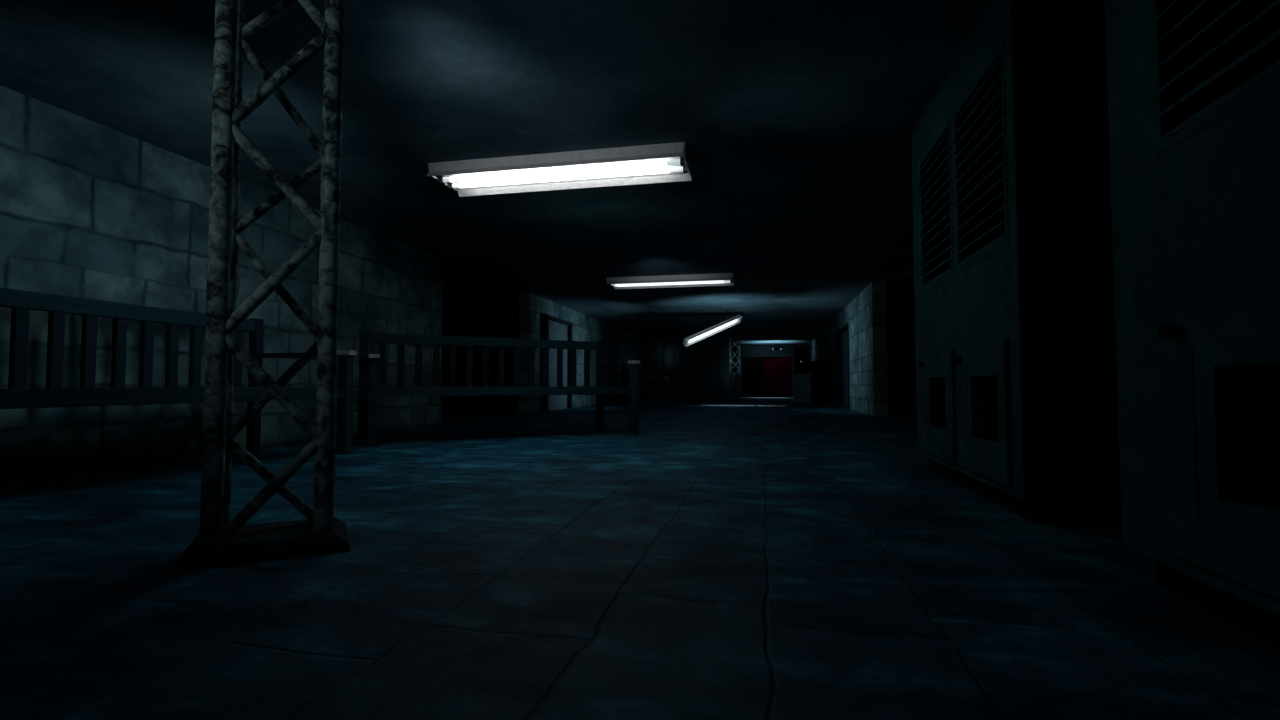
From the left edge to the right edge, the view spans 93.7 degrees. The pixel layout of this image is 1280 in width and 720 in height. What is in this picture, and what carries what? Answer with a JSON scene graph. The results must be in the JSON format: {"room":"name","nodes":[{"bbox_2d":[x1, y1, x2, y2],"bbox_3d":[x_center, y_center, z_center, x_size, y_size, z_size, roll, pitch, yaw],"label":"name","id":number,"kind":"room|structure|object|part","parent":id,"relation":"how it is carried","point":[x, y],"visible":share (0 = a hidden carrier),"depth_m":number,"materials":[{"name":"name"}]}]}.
{"room":"industrial basement corridor","nodes":[
{"label":"industrial basement corridor","id":0,"kind":"room"},
{"bbox_2d":[0,85,442,474],"bbox_3d":[-4.427,-0.542,3.808,0.250,2.600,11.600,0,-2,12],"label":"wall","id":1,"kind":"structure","parent":0,"point":[89,209],"depth_m":4.92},
{"bbox_2d":[441,293,518,412],"bbox_3d":[-5.925,-0.125,13.816,6.770,2.600,0.200,0,-2,12],"label":"wall","id":2,"kind":"structure","parent":0,"point":[482,315],"depth_m":13.22,"materials":[{"name":"concrete"}]},
{"bbox_2d":[0,0,989,345],"bbox_3d":[1.387,-1.490,14.086,21.000,0.150,34.400,0,-2,12],"label":"ceiling","id":3,"kind":"structure","parent":0,"point":[796,120],"depth_m":4.41,"materials":[{"name":"paint"}]},
{"bbox_2d":[426,142,692,196],"bbox_3d":[-0.719,-1.707,5.425,2.334,0.135,0.610,0,-2,12],"label":"lamp","id":4,"kind":"object","parent":3,"relation":"attached to","point":[666,162],"visible":1,"depth_m":5.36,"materials":[{"name":"white metal"}]},
{"bbox_2d":[439,175,444,183],"bbox_3d":[-1.835,-1.674,5.569,0.035,0.070,0.060,0,-2,12],"label":"socket","id":5,"kind":"object","parent":4,"relation":"attached to","point":[441,178],"depth_m":5.54,"materials":[{"name":"plastic"}]},
{"bbox_2d":[448,182,454,189],"bbox_3d":[-1.801,-1.667,5.736,0.035,0.070,0.060,0,-2,12],"label":"socket","id":6,"kind":"object","parent":4,"relation":"attached to","point":[451,185],"depth_m":5.71,"materials":[{"name":"plastic"}]},
{"bbox_2d":[680,157,684,166],"bbox_3d":[0.362,-1.693,5.112,0.035,0.070,0.060,0,-2,12],"label":"socket","id":7,"kind":"object","parent":4,"relation":"attached to","point":[682,162],"depth_m":5.08,"materials":[{"name":"black plastic"}]},
{"bbox_2d":[683,163,687,172],"bbox_3d":[0.397,-1.686,5.278,0.035,0.070,0.060,0,-2,12],"label":"socket","id":8,"kind":"object","parent":4,"relation":"attached to","point":[684,167],"depth_m":5.25,"materials":[{"name":"black plastic"}]},
{"bbox_2d":[606,273,734,288],"bbox_3d":[0.569,-1.467,11.188,2.334,0.135,0.610,0,-2,12],"label":"lamp","id":9,"kind":"object","parent":3,"relation":"attached to","point":[716,279],"visible":1,"depth_m":11.05,"materials":[{"name":"white metal"}]},
{"bbox_3d":[2.334,-1.204,16.074,0.024,0.255,0.024,0,-2,12],"label":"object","id":10,"kind":"object","parent":3,"relation":"hanging from","visible":0},
{"bbox_2d":[683,315,741,346],"bbox_3d":[1.932,-0.781,15.712,2.160,0.965,0.209,2,-3,-40],"label":"lamp","id":11,"kind":"object","parent":10,"relation":"hanging from","point":[701,335],"visible":1,"depth_m":15.64,"materials":[{"name":"white metal"}]},
{"bbox_2d":[518,293,646,412],"bbox_3d":[-0.592,0.224,22.197,0.250,2.600,18.800,0,-2,12],"label":"wall","id":12,"kind":"structure","parent":0,"point":[620,345],"depth_m":16.73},
{"bbox_2d":[540,315,572,411],"bbox_3d":[-1.991,0.104,14.499,0.150,2.200,1.840,0,-2,12],"label":"door","id":13,"kind":"structure","parent":12,"relation":"in","point":[552,328],"depth_m":14.42,"materials":[{"name":"paint"}]},
{"bbox_2d":[0,397,1279,719],"bbox_3d":[1.387,1.258,13.971,21.000,0.150,34.400,0,-2,12],"label":"floor","id":14,"kind":"structure","parent":0,"point":[791,561],"depth_m":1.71,"materials":[{"name":"concrete"}]},
{"bbox_2d":[0,288,356,454],"bbox_3d":[-3.312,0.162,3.894,1.045,1.200,3.040,0,-2,12],"label":"bench","id":15,"kind":"object","parent":14,"relation":"on","point":[16,396],"visible":0.88,"depth_m":4.15,"materials":[{"name":"brown wood"}]},
{"bbox_3d":[-3.785,0.236,3.990,0.060,0.060,2.858,0,-2,12],"label":"rail","id":16,"kind":"part","parent":15,"relation":"part of","materials":[{"name":"wood"}]},
{"bbox_3d":[-3.785,-0.363,4.014,0.070,0.110,2.858,0,-2,12],"label":"rail","id":17,"kind":"part","parent":15,"relation":"part of","materials":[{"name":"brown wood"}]},
{"bbox_3d":[-3.315,0.194,3.893,0.870,0.024,2.840,0,-2,12],"label":"seat","id":18,"kind":"part","parent":15,"relation":"part of","materials":[{"name":"brown wood"}]},
{"bbox_3d":[-2.869,0.238,3.799,0.050,0.070,2.848,0,-2,12],"label":"rail","id":19,"kind":"part","parent":15,"relation":"part of","materials":[{"name":"brown wood"}]},
{"bbox_3d":[-3.485,0.226,5.430,0.080,1.200,0.080,0,-2,12],"label":"leg","id":20,"kind":"part","parent":15,"relation":"part of","materials":[{"name":"brown wood"}]},
{"bbox_3d":[-3.047,-0.042,5.350,0.813,0.040,0.090,0,-2,12],"label":"armrest","id":21,"kind":"part","parent":15,"relation":"part of","materials":[{"name":"brown wood"}]},
{"bbox_3d":[-2.574,0.388,5.234,0.090,0.860,0.090,0,-2,12],"label":"leg","id":22,"kind":"part","parent":15,"relation":"part of","materials":[{"name":"brown wood"}]},
{"bbox_2d":[174,0,349,571],"bbox_3d":[-1.366,-0.601,2.273,0.510,2.590,0.388,1,-3,-28],"label":"truss tower","id":23,"kind":"object","parent":14,"relation":"on","point":[221,541],"visible":1,"depth_m":2.19,"materials":[{"name":"metal"}]},
{"bbox_3d":[-1.468,-0.618,2.105,0.068,2.570,0.066,1,-3,-28],"label":"post","id":24,"kind":"part","parent":23,"relation":"part of","materials":[{"name":"metal"}]},
{"bbox_3d":[-1.563,-0.611,2.281,0.068,2.570,0.066,1,-3,-28],"label":"post","id":25,"kind":"part","parent":23,"relation":"part of","materials":[{"name":"metal"}]},
{"bbox_3d":[-1.366,0.663,2.220,0.510,0.060,0.388,1,-3,-28],"label":"plate","id":26,"kind":"part","parent":23,"relation":"part of","materials":[{"name":"metal"}]},
{"bbox_3d":[-1.169,-0.611,2.265,0.068,2.570,0.066,1,-3,-28],"label":"post","id":27,"kind":"part","parent":23,"relation":"part of","materials":[{"name":"metal"}]},
{"bbox_2d":[358,331,639,446],"bbox_3d":[-1.571,0.292,7.003,3.040,1.200,1.045,1,-3,-30],"label":"bench","id":28,"kind":"object","parent":14,"relation":"on","point":[374,365],"visible":1,"depth_m":7.08,"materials":[{"name":"brown wood"}]},
{"bbox_3d":[-3.084,0.278,6.680,0.080,1.200,0.080,1,-3,-30],"label":"leg","id":29,"kind":"part","parent":28,"relation":"part of","materials":[{"name":"brown wood"}]},
{"bbox_3d":[-2.858,-0.003,6.305,0.090,0.040,0.813,1,-3,-30],"label":"armrest","id":30,"kind":"part","parent":28,"relation":"part of","materials":[{"name":"brown wood"}]},
{"bbox_3d":[-2.615,0.415,5.870,0.090,0.860,0.090,1,-3,-30],"label":"leg","id":31,"kind":"part","parent":28,"relation":"part of","materials":[{"name":"brown wood"}]},
{"bbox_3d":[-1.814,-0.220,7.442,2.858,0.110,0.070,1,-3,-30],"label":"rail","id":32,"kind":"part","parent":28,"relation":"part of","materials":[{"name":"brown wood"}]},
{"bbox_3d":[-1.572,0.324,7.004,2.840,0.024,0.870,1,-3,-30],"label":"seat","id":33,"kind":"part","parent":28,"relation":"part of","materials":[{"name":"brown wood"}]},
{"bbox_3d":[-1.343,0.355,6.609,2.848,0.070,0.050,1,-3,-30],"label":"rail","id":34,"kind":"part","parent":28,"relation":"part of","materials":[{"name":"brown wood"}]},
{"bbox_3d":[-0.543,0.340,8.159,0.080,1.200,0.080,1,-3,-30],"label":"leg","id":35,"kind":"part","parent":28,"relation":"part of","materials":[{"name":"brown wood"}]},
{"bbox_3d":[-0.318,0.059,7.784,0.090,0.040,0.813,1,-3,-30],"label":"armrest","id":36,"kind":"part","parent":28,"relation":"part of","materials":[{"name":"brown wood"}]},
{"bbox_3d":[-0.075,0.476,7.349,0.090,0.860,0.090,1,-3,-30],"label":"leg","id":37,"kind":"part","parent":28,"relation":"part of","materials":[{"name":"brown wood"}]},
{"bbox_2d":[622,366,668,403],"bbox_3d":[0.236,0.857,20.567,1.045,1.200,3.040,0,-2,12],"label":"bench","id":38,"kind":"object","parent":14,"relation":"on","point":[625,370],"visible":0.7,"depth_m":19.77,"materials":[{"name":"brown wood"}]},
{"bbox_3d":[-0.536,0.801,19.227,0.080,1.200,0.080,0,-2,12],"label":"leg","id":39,"kind":"part","parent":38,"relation":"part of","materials":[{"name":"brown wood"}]},
{"bbox_3d":[0.063,0.921,22.103,0.080,1.200,0.080,0,-2,12],"label":"leg","id":40,"kind":"part","parent":38,"relation":"part of","materials":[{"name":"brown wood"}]},
{"bbox_3d":[0.374,0.963,19.031,0.090,0.860,0.090,0,-2,12],"label":"leg","id":41,"kind":"part","parent":38,"relation":"part of","materials":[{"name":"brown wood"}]},
{"bbox_3d":[0.679,0.933,20.471,0.050,0.070,2.848,0,-2,12],"label":"rail","id":42,"kind":"part","parent":38,"relation":"part of","materials":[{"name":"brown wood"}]},
{"bbox_3d":[0.974,1.083,21.906,0.090,0.860,0.090,0,-2,12],"label":"leg","id":43,"kind":"part","parent":38,"relation":"part of","materials":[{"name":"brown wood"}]},
{"bbox_2d":[702,405,754,405],"bbox_3d":[2.561,1.310,17.354,1.520,0.027,0.240,0,-2,12],"label":"floor strip","id":44,"kind":"object","parent":14,"relation":"on","point":[702,405],"visible":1,"depth_m":17.23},
{"bbox_2d":[728,331,741,400],"bbox_3d":[3.542,0.236,22.357,0.510,2.590,0.388,0,-2,8],"label":"truss tower","id":45,"kind":"object","parent":14,"relation":"on","point":[730,339],"visible":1,"depth_m":22.24,"materials":[{"name":"metal"}]},
{"bbox_3d":[3.360,0.223,22.281,0.068,2.570,0.066,0,-2,8],"label":"post","id":46,"kind":"part","parent":45,"relation":"part of","materials":[{"name":"metal"}]},
{"bbox_3d":[3.697,0.221,22.235,0.068,2.570,0.066,0,-2,8],"label":"post","id":47,"kind":"part","parent":45,"relation":"part of","materials":[{"name":"metal"}]},
{"bbox_2d":[793,345,810,404],"bbox_3d":[4.918,0.459,18.209,0.490,1.800,0.535,0,-2,12],"label":"tall cabinet","id":48,"kind":"object","parent":14,"relation":"on","point":[801,353],"visible":1,"depth_m":17.98,"materials":[{"name":"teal metal"}]},
{"bbox_3d":[4.868,-0.006,17.988,0.470,0.810,0.025,0,-2,12],"label":"screen frame","id":49,"kind":"part","parent":48,"relation":"part of","materials":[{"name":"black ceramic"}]},
{"bbox_2d":[911,0,1121,526],"bbox_3d":[2.237,-0.488,3.429,0.930,2.460,1.840,0,-2,12],"label":"tall cabinet","id":50,"kind":"object","parent":14,"relation":"on","point":[1017,393],"visible":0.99,"depth_m":2.63,"materials":[{"name":"metal"}]},
{"bbox_3d":[1.918,0.030,4.087,0.030,0.043,0.043,0,-2,12],"label":"knob","id":51,"kind":"part","parent":50,"relation":"part of","materials":[{"name":"black metal"}]},
{"bbox_3d":[1.897,-0.945,3.861,0.004,0.930,0.710,0,-2,12],"label":"louvre frame","id":52,"kind":"part","parent":50,"relation":"part of","materials":[{"name":"paint"}]},
{"bbox_3d":[1.889,0.281,3.814,0.019,0.665,0.695,0,-2,12],"label":"access door","id":53,"kind":"part","parent":50,"relation":"part of","materials":[{"name":"paint"}]},
{"bbox_3d":[1.758,-0.002,3.319,0.030,0.043,0.043,0,-2,12],"label":"knob","id":54,"kind":"part","parent":50,"relation":"part of","materials":[{"name":"black metal"}]},
{"bbox_3d":[2.036,-0.536,3.473,0.020,2.298,1.778,0,-2,12],"label":"panel","id":55,"kind":"part","parent":50,"relation":"part of","materials":[{"name":"grey metal"}]},
{"bbox_3d":[1.734,-0.978,3.083,0.004,0.930,0.740,0,-2,12],"label":"louvre frame","id":56,"kind":"part","parent":50,"relation":"part of","materials":[{"name":"paint"}]},
{"bbox_3d":[1.728,0.249,3.044,0.019,0.665,0.700,0,-2,12],"label":"access door","id":57,"kind":"part","parent":50,"relation":"part of","materials":[{"name":"paint"}]},
{"bbox_2d":[1105,0,1279,648],"bbox_3d":[1.714,-0.592,0.925,0.930,2.460,1.840,0,-2,12],"label":"tall cabinet","id":58,"kind":"object","parent":14,"relation":"on","point":[1193,86],"visible":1,"depth_m":1.56,"materials":[{"name":"metal"}]},
{"bbox_3d":[1.396,-0.074,1.583,0.030,0.043,0.043,0,-2,12],"label":"knob","id":59,"kind":"part","parent":58,"relation":"part of","materials":[{"name":"black metal"}]},
{"bbox_3d":[1.375,-1.049,1.357,0.004,0.930,0.710,0,-2,12],"label":"louvre frame","id":60,"kind":"part","parent":58,"relation":"part of","materials":[{"name":"paint"}]},
{"bbox_3d":[1.367,0.177,1.310,0.019,0.665,0.695,0,-2,12],"label":"access door","id":61,"kind":"part","parent":58,"relation":"part of","materials":[{"name":"paint"}]},
{"bbox_3d":[1.514,-0.640,0.969,0.020,2.298,1.778,0,-2,12],"label":"panel","id":62,"kind":"part","parent":58,"relation":"part of","materials":[{"name":"grey metal"}]},
{"bbox_2d":[647,337,732,398],"bbox_3d":[2.112,0.368,25.640,3.640,2.600,0.250,0,-2,12],"label":"wall partition","id":63,"kind":"structure","parent":0,"point":[683,381],"depth_m":25.55,"materials":[{"name":"concrete"}]},
{"bbox_2d":[664,338,673,370],"bbox_3d":[1.243,-0.224,25.609,0.400,1.420,0.210,0,-2,12],"label":"junction box","id":64,"kind":"object","parent":63,"relation":"attached to","point":[668,348],"visible":1,"depth_m":25.51,"materials":[{"name":"paint"}]},
{"bbox_3d":[1.226,-0.098,25.523,0.340,1.080,0.015,0,-2,12],"label":"door","id":65,"kind":"part","parent":64,"relation":"part of","materials":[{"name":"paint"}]},
{"bbox_2d":[732,336,815,340],"bbox_3d":[5.549,-0.896,24.976,3.380,0.130,0.250,0,-2,12],"label":"trim","id":66,"kind":"structure","parent":63,"relation":"attached to","point":[785,337],"depth_m":24.83,"materials":[{"name":"metal"}]},
{"bbox_2d":[698,345,793,396],"bbox_3d":[4.904,0.581,30.749,7.520,2.600,0.200,0,-2,12],"label":"wall","id":67,"kind":"structure","parent":0,"point":[706,357],"depth_m":30.73,"materials":[{"name":"concrete"}]},
{"bbox_2d":[742,357,791,396],"bbox_3d":[6.420,0.861,30.390,2.440,2.010,0.180,0,-2,12],"label":"door","id":68,"kind":"structure","parent":67,"relation":"in","point":[776,380],"depth_m":30.37,"materials":[{"name":"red metal"}]},
{"bbox_2d":[807,281,887,415],"bbox_3d":[6.525,0.163,20.716,0.250,2.600,18.800,0,-2,12],"label":"wall","id":69,"kind":"structure","parent":0,"point":[865,314],"depth_m":12.47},
{"bbox_2d":[835,322,849,408],"bbox_3d":[5.521,0.195,16.088,0.230,2.150,2.620,0,-2,12],"label":"door","id":70,"kind":"structure","parent":69,"relation":"in","point":[842,334],"depth_m":16.86,"materials":[{"name":"green"}]},
{"bbox_2d":[886,280,916,416],"bbox_3d":[8.035,-0.246,10.910,6.710,2.600,0.200,0,-2,12],"label":"wall","id":71,"kind":"structure","parent":0,"point":[900,302],"depth_m":11.44,"materials":[{"name":"concrete"}]}
]}

